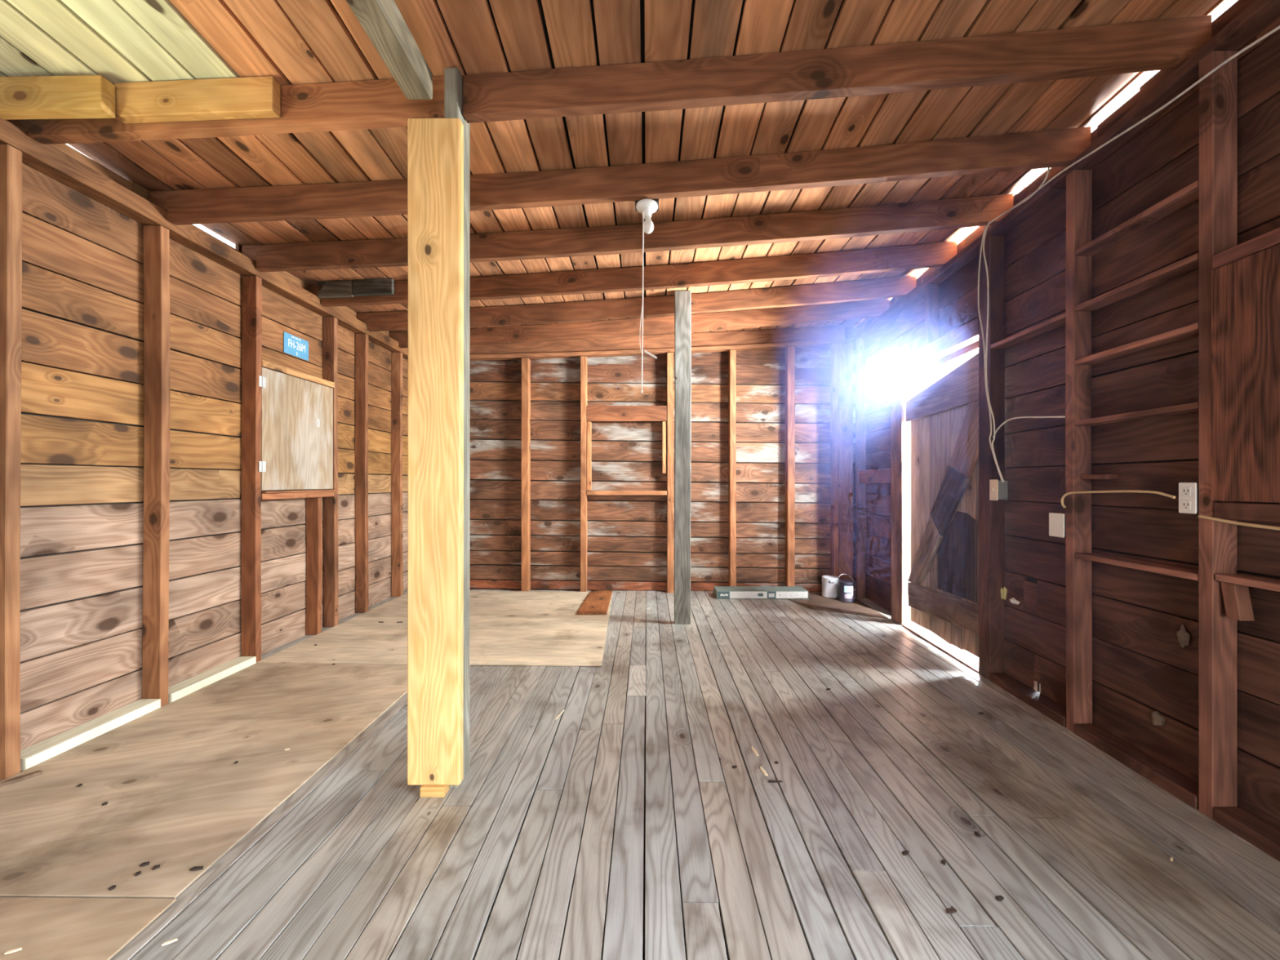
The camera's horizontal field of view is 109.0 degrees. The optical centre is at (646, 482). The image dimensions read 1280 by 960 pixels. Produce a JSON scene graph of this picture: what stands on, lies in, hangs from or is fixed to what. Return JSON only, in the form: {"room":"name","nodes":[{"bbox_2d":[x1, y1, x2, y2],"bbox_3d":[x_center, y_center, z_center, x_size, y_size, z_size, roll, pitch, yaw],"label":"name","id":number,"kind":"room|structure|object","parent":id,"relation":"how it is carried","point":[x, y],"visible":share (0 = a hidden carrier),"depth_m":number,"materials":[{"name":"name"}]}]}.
{"room":"farm building","nodes":[
{"label":"farm building","id":0,"kind":"room"},
{"bbox_2d":[20,143,408,750],"bbox_3d":[-2.659,-0.124,1.380,0.041,2.848,7.560,0,0,0],"label":"wall","id":1,"kind":"structure","parent":0,"point":[68,233],"depth_m":2.33,"materials":[{"name":"brown wood"}]},
{"bbox_2d":[284,331,308,360],"bbox_3d":[-2.634,-1.021,3.432,0.006,0.150,0.240,0,0,0],"label":"license plate","id":2,"kind":"object","parent":1,"relation":"attached to","point":[295,346],"visible":1,"depth_m":3.42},
{"bbox_2d":[262,360,334,387],"bbox_3d":[-2.578,-0.790,3.359,0.084,0.044,0.694,0,0,0],"label":"window header","id":3,"kind":"object","parent":1,"relation":"attached to","point":[265,364],"visible":0.62,"depth_m":3.30,"materials":[{"name":"brown wood"}]},
{"bbox_2d":[0,0,1235,335],"bbox_3d":[-0.154,-1.704,1.390,5.048,0.311,7.580,0,0,0],"label":"ceiling","id":4,"kind":"structure","parent":0,"point":[291,42],"depth_m":2.04,"materials":[{"name":"brown wood"}]},
{"bbox_2d":[407,325,857,599],"bbox_3d":[-0.150,-0.222,5.080,5.100,3.045,0.041,0,0,0],"label":"wall","id":5,"kind":"structure","parent":0,"point":[812,364],"depth_m":5.06,"materials":[{"name":"brown wood"}]},
{"bbox_2d":[0,589,1279,959],"bbox_3d":[-0.060,1.210,0.876,5.239,0.066,8.364,0,0,0],"label":"floor","id":6,"kind":"structure","parent":0,"point":[899,754],"depth_m":1.56,"materials":[{"name":"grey wood"}]},
{"bbox_2d":[0,144,22,779],"bbox_3d":[-2.588,-0.083,1.832,0.101,2.525,0.049,0,0,0],"label":"stud","id":7,"kind":"object","parent":6,"relation":"on","point":[11,157],"visible":1,"depth_m":1.82,"materials":[{"name":"brown wood"}]},
{"bbox_2d":[0,897,176,959],"bbox_3d":[-1.933,1.179,-0.502,1.195,0.016,3.595,0,0,0],"label":"plywood sheet","id":8,"kind":"object","parent":6,"relation":"on","point":[45,928],"visible":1,"depth_m":1.21,"materials":[{"name":"wood"}]},
{"bbox_2d":[4,947,22,955],"bbox_3d":[-1.587,1.174,1.143,0.030,0.004,0.006,0,0,-21],"label":"wood sliver","id":9,"kind":"object","parent":8,"relation":"on","point":[18,948],"visible":1,"depth_m":1.14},
{"bbox_2d":[20,698,160,770],"bbox_3d":[-2.585,1.153,2.121,0.102,0.050,0.518,0,0,0],"label":"strip","id":10,"kind":"object","parent":6,"relation":"on","point":[35,754],"visible":0.76,"depth_m":2.08,"materials":[{"name":"white wood"}]},
{"bbox_2d":[142,225,169,706],"bbox_3d":[-2.588,-0.083,2.407,0.101,2.525,0.049,0,0,0],"label":"stud","id":11,"kind":"object","parent":6,"relation":"on","point":[156,237],"visible":0.92,"depth_m":2.39,"materials":[{"name":"brown wood"}]},
{"bbox_2d":[161,937,177,946],"bbox_3d":[-1.230,1.186,1.177,0.030,0.004,0.006,0,0,-27],"label":"wood sliver","id":12,"kind":"object","parent":6,"relation":"on","point":[176,939],"visible":1,"depth_m":1.18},
{"bbox_2d":[0,662,407,898],"bbox_3d":[-1.938,1.178,2.129,1.185,0.018,1.658,0,0,0],"label":"plywood sheet","id":13,"kind":"object","parent":6,"relation":"on","point":[175,792],"visible":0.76,"depth_m":1.79,"materials":[{"name":"wood"}]},
{"bbox_2d":[0,770,43,786],"bbox_3d":[-2.458,1.163,1.795,0.029,0.012,0.100,0,0,41],"label":"scrap","id":14,"kind":"object","parent":13,"relation":"on","point":[23,777],"visible":1,"depth_m":1.79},
{"bbox_2d":[189,866,203,871],"bbox_3d":[-1.369,1.175,1.389,0.035,0.005,0.012,0,0,0],"label":"chip","id":15,"kind":"object","parent":13,"relation":"on","point":[195,868],"visible":1,"depth_m":1.39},
{"bbox_2d":[168,656,256,702],"bbox_3d":[-2.585,1.153,2.697,0.102,0.050,0.526,0,0,0],"label":"strip","id":16,"kind":"object","parent":6,"relation":"on","point":[178,691],"visible":0.76,"depth_m":2.66,"materials":[{"name":"white wood"}]},
{"bbox_2d":[240,275,262,662],"bbox_3d":[-2.588,-0.083,2.987,0.101,2.525,0.049,0,0,0],"label":"stud","id":17,"kind":"object","parent":6,"relation":"on","point":[251,357],"visible":0.91,"depth_m":2.97,"materials":[{"name":"brown wood"}]},
{"bbox_2d":[258,367,333,490],"bbox_3d":[-2.546,-0.356,3.344,0.029,0.816,0.717,0,0,0],"label":"window shutter","id":18,"kind":"object","parent":17,"relation":"attached to","point":[297,413],"visible":1,"depth_m":3.30,"materials":[{"name":"wood"}]},
{"bbox_2d":[305,497,322,635],"bbox_3d":[-2.588,0.649,3.547,0.101,1.062,0.048,0,0,0],"label":"stud","id":19,"kind":"object","parent":6,"relation":"on","point":[313,505],"visible":0.95,"depth_m":3.53,"materials":[{"name":"brown wood"}]},
{"bbox_2d":[261,489,336,499],"bbox_3d":[-2.576,0.086,3.359,0.116,0.056,0.694,0,0,0],"label":"board","id":20,"kind":"object","parent":19,"relation":"on","point":[268,495],"visible":0.79,"depth_m":3.29,"materials":[{"name":"brown wood"}]},
{"bbox_2d":[322,316,338,627],"bbox_3d":[-2.588,-0.083,3.732,0.101,2.525,0.049,0,0,0],"label":"stud","id":21,"kind":"object","parent":6,"relation":"on","point":[330,324],"visible":0.84,"depth_m":3.71,"materials":[{"name":"brown wood"}]},
{"bbox_2d":[355,333,368,613],"bbox_3d":[-2.588,-0.083,4.142,0.101,2.525,0.049,0,0,0],"label":"stud","id":22,"kind":"object","parent":6,"relation":"on","point":[362,589],"visible":1,"depth_m":4.12,"materials":[{"name":"brown wood"}]},
{"bbox_2d":[0,117,408,357],"bbox_3d":[-2.588,-1.393,2.970,0.098,0.091,3.940,0,0,0],"label":"plate","id":23,"kind":"object","parent":22,"relation":"on","point":[46,159],"visible":0.93,"depth_m":2.35,"materials":[{"name":"brown wood"}]},
{"bbox_2d":[0,75,115,119],"bbox_3d":[-2.350,-1.501,1.780,0.500,0.137,0.050,0,0,0],"label":"wood block","id":24,"kind":"object","parent":23,"relation":"on","point":[84,96],"visible":1,"depth_m":1.75,"materials":[{"name":"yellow wood"}]},
{"bbox_2d":[6,75,444,144],"bbox_3d":[-1.714,-1.520,1.869,1.841,0.200,0.048,0,0,2],"label":"rafter","id":25,"kind":"object","parent":23,"relation":"on","point":[380,103],"visible":0.55,"depth_m":1.84,"materials":[{"name":"brown wood"}]},
{"bbox_2d":[114,75,279,123],"bbox_3d":[-1.795,-1.527,1.823,0.651,0.144,0.040,0,0,2],"label":"wood block","id":26,"kind":"object","parent":25,"relation":"attached to","point":[252,97],"visible":1,"depth_m":1.80,"materials":[{"name":"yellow wood"}]},
{"bbox_2d":[149,126,1091,225],"bbox_3d":[-0.234,-1.561,2.342,4.806,0.351,0.048,0,0,2],"label":"rafter","id":27,"kind":"object","parent":23,"relation":"on","point":[1059,148],"visible":0.91,"depth_m":2.31,"materials":[{"name":"brown wood"}]},
{"bbox_2d":[635,198,658,393],"bbox_3d":[0.000,-0.981,2.386,0.124,1.042,0.118,0,0,0],"label":"ceiling lamp","id":28,"kind":"object","parent":27,"relation":"attached to","point":[646,206],"visible":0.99,"depth_m":2.35,"materials":[{"name":"plastic"}]},
{"bbox_2d":[241,193,1013,272],"bbox_3d":[-0.220,-1.557,2.870,4.836,0.346,0.048,0,0,3],"label":"rafter","id":29,"kind":"object","parent":23,"relation":"on","point":[973,211],"visible":0.88,"depth_m":2.83,"materials":[{"name":"brown wood"}]},
{"bbox_2d":[977,168,1049,482],"bbox_3d":[2.041,-0.804,2.565,0.008,1.605,0.535,0,0,3],"label":"cable","id":30,"kind":"object","parent":29,"relation":"hanging from","point":[1048,169],"visible":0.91,"depth_m":2.75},
{"bbox_2d":[309,240,956,306],"bbox_3d":[-0.205,-1.559,3.437,4.869,0.349,0.048,0,0,3],"label":"rafter","id":31,"kind":"object","parent":23,"relation":"on","point":[935,255],"visible":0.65,"depth_m":3.38,"materials":[{"name":"brown wood"}]},
{"bbox_2d":[317,280,354,298],"bbox_3d":[-2.395,-1.487,3.514,0.271,0.124,0.030,0,0,3],"label":"board","id":32,"kind":"object","parent":31,"relation":"attached to","point":[329,289],"visible":1,"depth_m":3.50,"materials":[{"name":"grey wood"}]},
{"bbox_2d":[352,277,394,296],"bbox_3d":[-2.098,-1.497,3.499,0.317,0.124,0.030,0,0,3],"label":"board","id":33,"kind":"object","parent":31,"relation":"attached to","point":[373,286],"visible":1,"depth_m":3.48,"materials":[{"name":"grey wood"}]},
{"bbox_2d":[357,275,916,331],"bbox_3d":[-0.190,-1.560,4.003,4.903,0.350,0.048,0,0,4],"label":"rafter","id":34,"kind":"object","parent":23,"relation":"on","point":[895,286],"visible":0.79,"depth_m":3.96,"materials":[{"name":"brown wood"}]},
{"bbox_2d":[389,297,889,347],"bbox_3d":[-0.177,-1.561,4.502,4.933,0.350,0.048,0,0,4],"label":"rafter","id":35,"kind":"object","parent":23,"relation":"on","point":[842,311],"visible":0.73,"depth_m":4.45,"materials":[{"name":"brown wood"}]},
{"bbox_2d":[391,351,402,596],"bbox_3d":[-2.588,-0.083,4.727,0.101,2.525,0.049,0,0,0],"label":"stud","id":36,"kind":"object","parent":6,"relation":"on","point":[397,357],"visible":0.99,"depth_m":4.71,"materials":[{"name":"brown wood"}]},
{"bbox_2d":[256,591,613,666],"bbox_3d":[-1.417,1.183,3.958,2.245,0.026,1.985,0,0,0],"label":"plywood sheet","id":37,"kind":"object","parent":6,"relation":"on","point":[508,628],"visible":0.76,"depth_m":3.52,"materials":[{"name":"wood"}]},
{"bbox_2d":[577,590,612,614],"bbox_3d":[-0.492,1.175,4.505,0.265,0.018,0.850,0,0,0],"label":"board","id":38,"kind":"object","parent":37,"relation":"on","point":[597,602],"visible":1,"depth_m":4.39,"materials":[{"name":"brown wood"}]},
{"bbox_2d":[420,785,449,797],"bbox_3d":[-0.814,1.175,1.752,0.093,0.038,0.047,0,0,0],"label":"block","id":39,"kind":"object","parent":6,"relation":"on","point":[426,791],"visible":0.76,"depth_m":1.73,"materials":[{"name":"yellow wood"}]},
{"bbox_2d":[407,118,463,785],"bbox_3d":[-0.812,-0.118,1.755,0.204,2.545,0.041,0,0,0],"label":"support post","id":40,"kind":"object","parent":39,"relation":"on","point":[435,146],"visible":1,"depth_m":1.74,"materials":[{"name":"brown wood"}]},
{"bbox_2d":[346,0,432,99],"bbox_3d":[-0.862,-1.505,-0.307,0.104,0.106,4.085,0,0,0],"label":"roof beam","id":41,"kind":"structure","parent":40,"relation":"on","point":[382,20],"depth_m":1.53,"materials":[{"name":"grey wood"}]},
{"bbox_2d":[444,67,470,788],"bbox_3d":[-0.764,-0.216,1.841,0.052,2.820,0.127,0,0,0],"label":"post","id":42,"kind":"object","parent":6,"relation":"on","point":[453,78],"visible":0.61,"depth_m":1.87,"materials":[{"name":"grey wood"}]},
{"bbox_2d":[521,357,530,591],"bbox_3d":[-1.328,-0.084,5.008,0.078,2.546,0.099,0,0,0],"label":"stud","id":43,"kind":"object","parent":6,"relation":"on","point":[526,362],"visible":1,"depth_m":4.96,"materials":[{"name":"brown wood"}]},
{"bbox_2d":[580,355,587,591],"bbox_3d":[-0.691,-0.091,5.008,0.065,2.570,0.099,0,0,0],"label":"stud","id":44,"kind":"object","parent":6,"relation":"on","point":[584,375],"visible":0.94,"depth_m":4.96,"materials":[{"name":"brown wood"}]},
{"bbox_2d":[586,490,666,495],"bbox_3d":[-0.218,0.114,5.003,0.873,0.047,0.098,0,0,0],"label":"board","id":45,"kind":"object","parent":44,"relation":"attached to","point":[588,492],"visible":1,"depth_m":4.96,"materials":[{"name":"brown wood"}]},
{"bbox_2d":[626,665,645,696],"bbox_3d":[-0.058,1.196,2.767,0.104,0.003,0.420,0,0,0],"label":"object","id":46,"kind":"structure","parent":6,"relation":"on","point":[637,678],"depth_m":2.74,"materials":[{"name":"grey wood"}]},
{"bbox_2d":[666,352,673,592],"bbox_3d":[0.256,-0.105,5.008,0.071,2.614,0.099,0,0,0],"label":"stud","id":47,"kind":"object","parent":6,"relation":"on","point":[669,355],"visible":0.99,"depth_m":4.96,"materials":[{"name":"brown wood"}]},
{"bbox_2d":[586,405,666,490],"bbox_3d":[-0.218,-0.376,5.007,0.873,0.921,0.086,0,0,0],"label":"window","id":48,"kind":"structure","parent":47,"relation":"attached to","point":[594,413],"depth_m":4.96,"materials":[{"name":"brown wood"}]},
{"bbox_2d":[674,290,691,624],"bbox_3d":[0.305,-0.212,3.895,0.140,2.830,0.064,0,0,0],"label":"post","id":49,"kind":"object","parent":6,"relation":"on","point":[682,320],"visible":1,"depth_m":3.86,"materials":[{"name":"grey wood"}]},
{"bbox_2d":[728,349,736,586],"bbox_3d":[0.938,-0.119,5.008,0.068,2.652,0.099,0,0,0],"label":"stud","id":50,"kind":"object","parent":6,"relation":"on","point":[732,353],"visible":0.89,"depth_m":4.96,"materials":[{"name":"brown wood"}]},
{"bbox_2d":[713,586,808,599],"bbox_3d":[1.200,1.166,4.836,0.950,0.082,0.218,0,0,0],"label":"carton","id":51,"kind":"object","parent":6,"relation":"on","point":[720,592],"visible":1,"depth_m":4.73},
{"bbox_2d":[785,346,795,586],"bbox_3d":[1.570,-0.134,5.008,0.083,2.692,0.099,0,0,0],"label":"stud","id":52,"kind":"object","parent":6,"relation":"on","point":[789,350],"visible":0.88,"depth_m":4.96,"materials":[{"name":"brown wood"}]},
{"bbox_2d":[470,347,674,360],"bbox_3d":[-0.811,-1.394,5.008,2.210,0.133,0.096,0,0,0],"label":"plate","id":53,"kind":"object","parent":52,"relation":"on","point":[652,351],"depth_m":4.96,"materials":[{"name":"brown wood"}]},
{"bbox_2d":[470,324,844,354],"bbox_3d":[-0.180,-1.558,5.025,4.700,0.342,0.050,0,0,0],"label":"rafter","id":54,"kind":"object","parent":53,"relation":"on","point":[826,332],"visible":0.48,"depth_m":5.00,"materials":[{"name":"brown wood"}]},
{"bbox_2d":[691,338,846,353],"bbox_3d":[1.327,-1.483,5.008,1.677,0.151,0.096,0,0,0],"label":"plate","id":55,"kind":"object","parent":52,"relation":"on","point":[824,342],"depth_m":4.96,"materials":[{"name":"brown wood"}]},
{"bbox_2d":[830,343,838,577],"bbox_3d":[2.060,-0.147,5.008,0.053,2.726,0.099,0,0,0],"label":"stud","id":56,"kind":"object","parent":6,"relation":"on","point":[834,348],"visible":0.84,"depth_m":4.96,"materials":[{"name":"brown wood"}]},
{"bbox_2d":[788,594,888,618],"bbox_3d":[1.827,1.209,4.505,0.727,0.012,0.870,0,0,0],"label":"sheet","id":57,"kind":"object","parent":6,"relation":"on","point":[817,602],"visible":0.72,"depth_m":4.46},
{"bbox_2d":[821,575,838,598],"bbox_3d":[1.945,1.103,4.840,0.167,0.205,0.167,0,0,45],"label":"paint can","id":58,"kind":"object","parent":57,"relation":"on","point":[829,583],"visible":0.91,"depth_m":4.77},
{"bbox_2d":[837,573,856,602],"bbox_3d":[2.045,1.072,4.660,0.167,0.268,0.167,0,0,35],"label":"paint can","id":59,"kind":"object","parent":57,"relation":"on","point":[846,588],"visible":1,"depth_m":4.60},
{"bbox_2d":[838,343,853,580],"bbox_3d":[2.167,-0.148,5.008,0.158,2.730,0.099,0,0,0],"label":"stud","id":60,"kind":"object","parent":6,"relation":"on","point":[845,350],"visible":0.7,"depth_m":4.96,"materials":[{"name":"brown wood"}]},
{"bbox_2d":[855,337,866,598],"bbox_3d":[2.260,-0.152,4.823,0.094,2.740,0.049,0,0,0],"label":"stud","id":61,"kind":"object","parent":6,"relation":"on","point":[860,343],"visible":1,"depth_m":4.80,"materials":[{"name":"brown wood"}]},
{"bbox_2d":[890,373,911,625],"bbox_3d":[2.213,0.141,3.970,0.094,2.153,0.174,0,0,0],"label":"door gap","id":62,"kind":"object","parent":6,"relation":"on","point":[901,383],"visible":0.86,"depth_m":3.90,"materials":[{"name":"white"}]},
{"bbox_2d":[858,468,891,483],"bbox_3d":[2.234,-0.058,4.428,0.060,0.135,0.739,0,0,3],"label":"board","id":63,"kind":"object","parent":62,"relation":"attached to","point":[873,476],"visible":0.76,"depth_m":4.39,"materials":[{"name":"brown wood"}]},
{"bbox_2d":[891,316,978,376],"bbox_3d":[2.187,-1.000,3.482,0.090,0.115,1.161,0,0,3],"label":"lintel","id":64,"kind":"object","parent":62,"relation":"on","point":[967,334],"visible":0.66,"depth_m":3.34,"materials":[{"name":"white wood"}]},
{"bbox_2d":[924,284,939,344],"bbox_3d":[2.188,-1.290,3.500,0.094,0.455,0.043,0,0,0],"label":"stud","id":65,"kind":"object","parent":64,"relation":"on","point":[931,291],"visible":0.91,"depth_m":3.48,"materials":[{"name":"brown wood"}]},
{"bbox_2d":[902,624,978,673],"bbox_3d":[2.186,1.213,3.395,0.090,0.012,0.976,0,0,3],"label":"threshold","id":66,"kind":"object","parent":6,"relation":"on","point":[941,646],"visible":0.76,"depth_m":3.33,"materials":[{"name":"white wood"}]},
{"bbox_2d":[946,907,956,913],"bbox_3d":[0.855,1.202,1.280,0.030,0.005,0.012,0,0,0],"label":"chip","id":67,"kind":"object","parent":6,"relation":"on","point":[949,910],"visible":1,"depth_m":1.28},
{"bbox_2d":[978,235,1004,679],"bbox_3d":[2.152,-0.149,2.850,0.094,2.732,0.104,0,0,0],"label":"stud","id":68,"kind":"object","parent":6,"relation":"on","point":[991,513],"visible":0.88,"depth_m":2.80,"materials":[{"name":"brown wood"}]},
{"bbox_2d":[989,479,1007,500],"bbox_3d":[2.123,0.045,2.757,0.074,0.126,0.065,0,0,0],"label":"light switch","id":69,"kind":"object","parent":68,"relation":"attached to","point":[997,489],"visible":0.98,"depth_m":2.73,"materials":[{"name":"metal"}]},
{"bbox_2d":[852,0,1279,342],"bbox_3d":[2.159,-1.586,2.920,0.096,0.141,4.051,0,0,3],"label":"plate","id":70,"kind":"object","parent":68,"relation":"on","point":[1260,14],"visible":0.71,"depth_m":2.01,"materials":[{"name":"brown wood"}]},
{"bbox_2d":[462,15,1211,123],"bbox_3d":[0.703,-1.617,1.794,2.875,0.307,0.048,0,0,2],"label":"rafter","id":71,"kind":"object","parent":70,"relation":"on","point":[1167,43],"visible":0.96,"depth_m":1.77,"materials":[{"name":"brown wood"}]},
{"bbox_2d":[982,222,1004,482],"bbox_3d":[2.033,-0.776,2.677,0.008,1.550,0.175,0,0,3],"label":"cable","id":72,"kind":"object","parent":70,"relation":"hanging from","point":[984,253],"visible":1,"depth_m":2.72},
{"bbox_2d":[995,25,1279,219],"bbox_3d":[2.041,-1.505,2.054,0.010,0.145,1.364,0,0,3],"label":"cable","id":73,"kind":"object","parent":70,"relation":"attached to","point":[1277,28],"visible":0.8,"depth_m":1.76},
{"bbox_2d":[995,895,1004,901],"bbox_3d":[1.022,1.203,1.320,0.021,0.005,0.013,0,0,0],"label":"chip","id":74,"kind":"object","parent":6,"relation":"on","point":[999,898],"visible":1,"depth_m":1.32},
{"bbox_2d":[990,673,1066,727],"bbox_3d":[2.135,1.192,2.530,0.100,0.050,0.538,0,0,3],"label":"plate","id":75,"kind":"object","parent":6,"relation":"on","point":[1056,712],"visible":0.76,"depth_m":2.50,"materials":[{"name":"brown wood"}]},
{"bbox_2d":[1065,169,1092,732],"bbox_3d":[2.118,-0.152,2.237,0.094,2.737,0.049,0,0,0],"label":"stud","id":76,"kind":"object","parent":6,"relation":"on","point":[1078,182],"visible":0.88,"depth_m":2.22,"materials":[{"name":"brown wood"}]},
{"bbox_2d":[990,312,1065,348],"bbox_3d":[2.137,-0.832,2.530,0.094,0.024,0.538,0,0,3],"label":"shelf","id":77,"kind":"object","parent":76,"relation":"attached to","point":[1059,321],"visible":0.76,"depth_m":2.51,"materials":[{"name":"brown wood"}]},
{"bbox_2d":[992,416,1065,437],"bbox_3d":[2.059,-0.316,2.484,0.008,0.098,0.500,0,0,3],"label":"cable","id":78,"kind":"object","parent":76,"relation":"attached to","point":[1004,422],"visible":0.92,"depth_m":2.46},
{"bbox_2d":[1048,512,1065,537],"bbox_3d":[2.102,0.215,2.307,0.066,0.120,0.086,0,0,0],"label":"box","id":79,"kind":"object","parent":76,"relation":"attached to","point":[1056,521],"visible":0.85,"depth_m":2.30,"materials":[{"name":"metal"}]},
{"bbox_2d":[1080,474,1118,479],"bbox_3d":[2.128,-0.026,2.148,0.066,0.022,0.126,0,0,0],"label":"cleat","id":80,"kind":"object","parent":76,"relation":"attached to","point":[1091,476],"visible":1,"depth_m":2.11,"materials":[{"name":"brown wood"}]},
{"bbox_2d":[1060,489,1175,508],"bbox_3d":[2.049,0.079,2.015,0.011,0.096,0.513,0,0,3],"label":"cable","id":81,"kind":"object","parent":76,"relation":"attached to","point":[1112,491],"visible":1,"depth_m":1.99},
{"bbox_2d":[1074,724,1198,809],"bbox_3d":[2.103,1.192,1.952,0.100,0.050,0.523,0,0,3],"label":"plate","id":82,"kind":"object","parent":6,"relation":"on","point":[1184,788],"visible":0.76,"depth_m":1.92,"materials":[{"name":"brown wood"}]},
{"bbox_2d":[1198,50,1237,819],"bbox_3d":[2.087,-0.171,1.668,0.094,2.775,0.048,0,0,0],"label":"stud","id":83,"kind":"object","parent":6,"relation":"on","point":[1218,92],"visible":0.77,"depth_m":1.65,"materials":[{"name":"brown wood"}]},
{"bbox_2d":[1075,552,1198,580],"bbox_3d":[2.105,0.353,1.952,0.094,0.024,0.523,0,0,3],"label":"shelf","id":84,"kind":"object","parent":83,"relation":"attached to","point":[1181,572],"visible":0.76,"depth_m":1.91,"materials":[{"name":"brown wood"}]},
{"bbox_2d":[1075,180,1199,255],"bbox_3d":[2.105,-1.112,1.952,0.094,0.024,0.523,0,0,3],"label":"shelf","id":85,"kind":"object","parent":83,"relation":"attached to","point":[1189,193],"visible":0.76,"depth_m":1.92,"materials":[{"name":"brown wood"}]},
{"bbox_2d":[1075,402,1199,425],"bbox_3d":[2.105,-0.287,1.952,0.094,0.024,0.523,0,0,3],"label":"shelf","id":86,"kind":"object","parent":83,"relation":"attached to","point":[1193,406],"visible":0.76,"depth_m":1.91,"materials":[{"name":"brown wood"}]},
{"bbox_2d":[1178,482,1198,514],"bbox_3d":[2.068,0.059,1.721,0.069,0.117,0.058,0,0,0],"label":"wall socket","id":87,"kind":"object","parent":83,"relation":"attached to","point":[1188,491],"visible":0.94,"depth_m":1.71,"materials":[{"name":"plastic"}]},
{"bbox_2d":[1182,486,1191,495],"bbox_3d":[2.035,0.033,1.721,0.002,0.034,0.028,0,0,0],"label":"receptacle","id":88,"kind":"object","parent":87,"relation":"attached to","point":[1186,491],"depth_m":1.72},
{"bbox_2d":[1182,500,1191,509],"bbox_3d":[2.035,0.085,1.721,0.002,0.034,0.028,0,0,0],"label":"receptacle","id":89,"kind":"object","parent":87,"relation":"attached to","point":[1186,504],"depth_m":1.72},
{"bbox_2d":[1220,581,1254,621],"bbox_3d":[2.083,0.417,1.610,0.052,0.125,0.059,0,0,0],"label":"cleat","id":90,"kind":"object","parent":83,"relation":"attached to","point":[1237,598],"visible":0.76,"depth_m":1.60,"materials":[{"name":"brown wood"}]},
{"bbox_2d":[1213,502,1279,523],"bbox_3d":[2.056,0.100,1.180,0.090,0.060,0.926,0,0,3],"label":"board","id":91,"kind":"object","parent":83,"relation":"attached to","point":[1242,511],"visible":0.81,"depth_m":1.54,"materials":[{"name":"brown wood"}]},
{"bbox_2d":[1197,515,1279,530],"bbox_3d":[2.003,0.136,1.508,0.011,0.036,0.308,0,0,3],"label":"cable","id":92,"kind":"object","parent":91,"relation":"attached to","point":[1271,527],"visible":1,"depth_m":1.54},
{"bbox_2d":[1211,226,1279,502],"bbox_3d":[2.049,-0.376,1.180,0.092,0.881,0.926,0,0,3],"label":"wood panel","id":93,"kind":"object","parent":91,"relation":"on","point":[1246,291],"depth_m":1.54,"materials":[{"name":"wood"}]},
{"bbox_2d":[1214,573,1279,591],"bbox_3d":[2.069,0.340,1.296,0.094,0.024,0.697,0,0,3],"label":"shelf","id":94,"kind":"object","parent":83,"relation":"attached to","point":[1268,584],"visible":1,"depth_m":1.55,"materials":[{"name":"brown wood"}]},
{"bbox_2d":[1213,808,1279,861],"bbox_3d":[2.066,1.192,1.270,0.100,0.050,0.747,0,0,3],"label":"plate","id":95,"kind":"object","parent":6,"relation":"on","point":[1265,837],"visible":1,"depth_m":1.55,"materials":[{"name":"brown wood"}]},
{"bbox_2d":[559,599,728,959],"bbox_3d":[-0.075,1.330,1.400,5.350,0.060,7.600,0,0,0],"label":"gap","id":96,"kind":"structure","parent":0,"point":[644,837],"depth_m":1.65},
{"bbox_2d":[329,0,987,334],"bbox_3d":[-0.154,-1.734,1.390,5.048,0.303,7.580,0,0,0],"label":"roof","id":97,"kind":"structure","parent":0,"point":[642,2],"depth_m":1.83,"materials":[{"name":"wood"}]},
{"bbox_2d":[857,0,1279,829],"bbox_3d":[2.145,-0.259,1.360,0.044,3.118,7.534,0,0,3],"label":"wall","id":98,"kind":"structure","parent":0,"point":[1140,668],"depth_m":2.04,"materials":[{"name":"brown wood"}]},
{"bbox_2d":[905,353,978,657],"bbox_3d":[2.194,0.156,3.403,0.050,2.032,0.946,0,0,3],"label":"door","id":99,"kind":"structure","parent":98,"relation":"in","point":[943,585],"depth_m":3.32,"materials":[{"name":"brown wood"}]},
{"bbox_2d":[1000,586,1007,599],"bbox_3d":[2.189,0.678,2.825,0.035,0.088,0.076,0,0,0],"label":"scrap","id":100,"kind":"object","parent":98,"relation":"attached to","point":[1003,592],"visible":0.6,"depth_m":2.80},
{"bbox_2d":[1008,597,1019,604],"bbox_3d":[2.187,0.707,2.717,0.024,0.038,0.079,0,0,0],"label":"paper scrap","id":101,"kind":"object","parent":98,"relation":"attached to","point":[1013,601],"visible":1,"depth_m":2.71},
{"bbox_2d":[1075,253,1199,311],"bbox_3d":[2.105,-0.842,1.952,0.094,0.024,0.523,0,0,3],"label":"shelf","id":102,"kind":"object","parent":98,"relation":"attached to","point":[1189,264],"visible":0.76,"depth_m":1.91,"materials":[{"name":"brown wood"}]},
{"bbox_2d":[1075,322,1199,364],"bbox_3d":[2.105,-0.582,1.952,0.094,0.024,0.523,0,0,3],"label":"shelf","id":103,"kind":"object","parent":98,"relation":"attached to","point":[1190,331],"visible":0.76,"depth_m":1.91,"materials":[{"name":"brown wood"}]},
{"bbox_2d":[1151,711,1165,725],"bbox_3d":[2.145,0.993,1.914,0.022,0.063,0.044,0,0,0],"label":"mud dab","id":104,"kind":"object","parent":98,"relation":"attached to","point":[1157,720],"visible":1,"depth_m":1.91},
{"bbox_2d":[1176,624,1191,648],"bbox_3d":[2.140,0.613,1.820,0.017,0.096,0.047,0,0,0],"label":"mud dab","id":105,"kind":"object","parent":98,"relation":"attached to","point":[1184,637],"visible":1,"depth_m":1.82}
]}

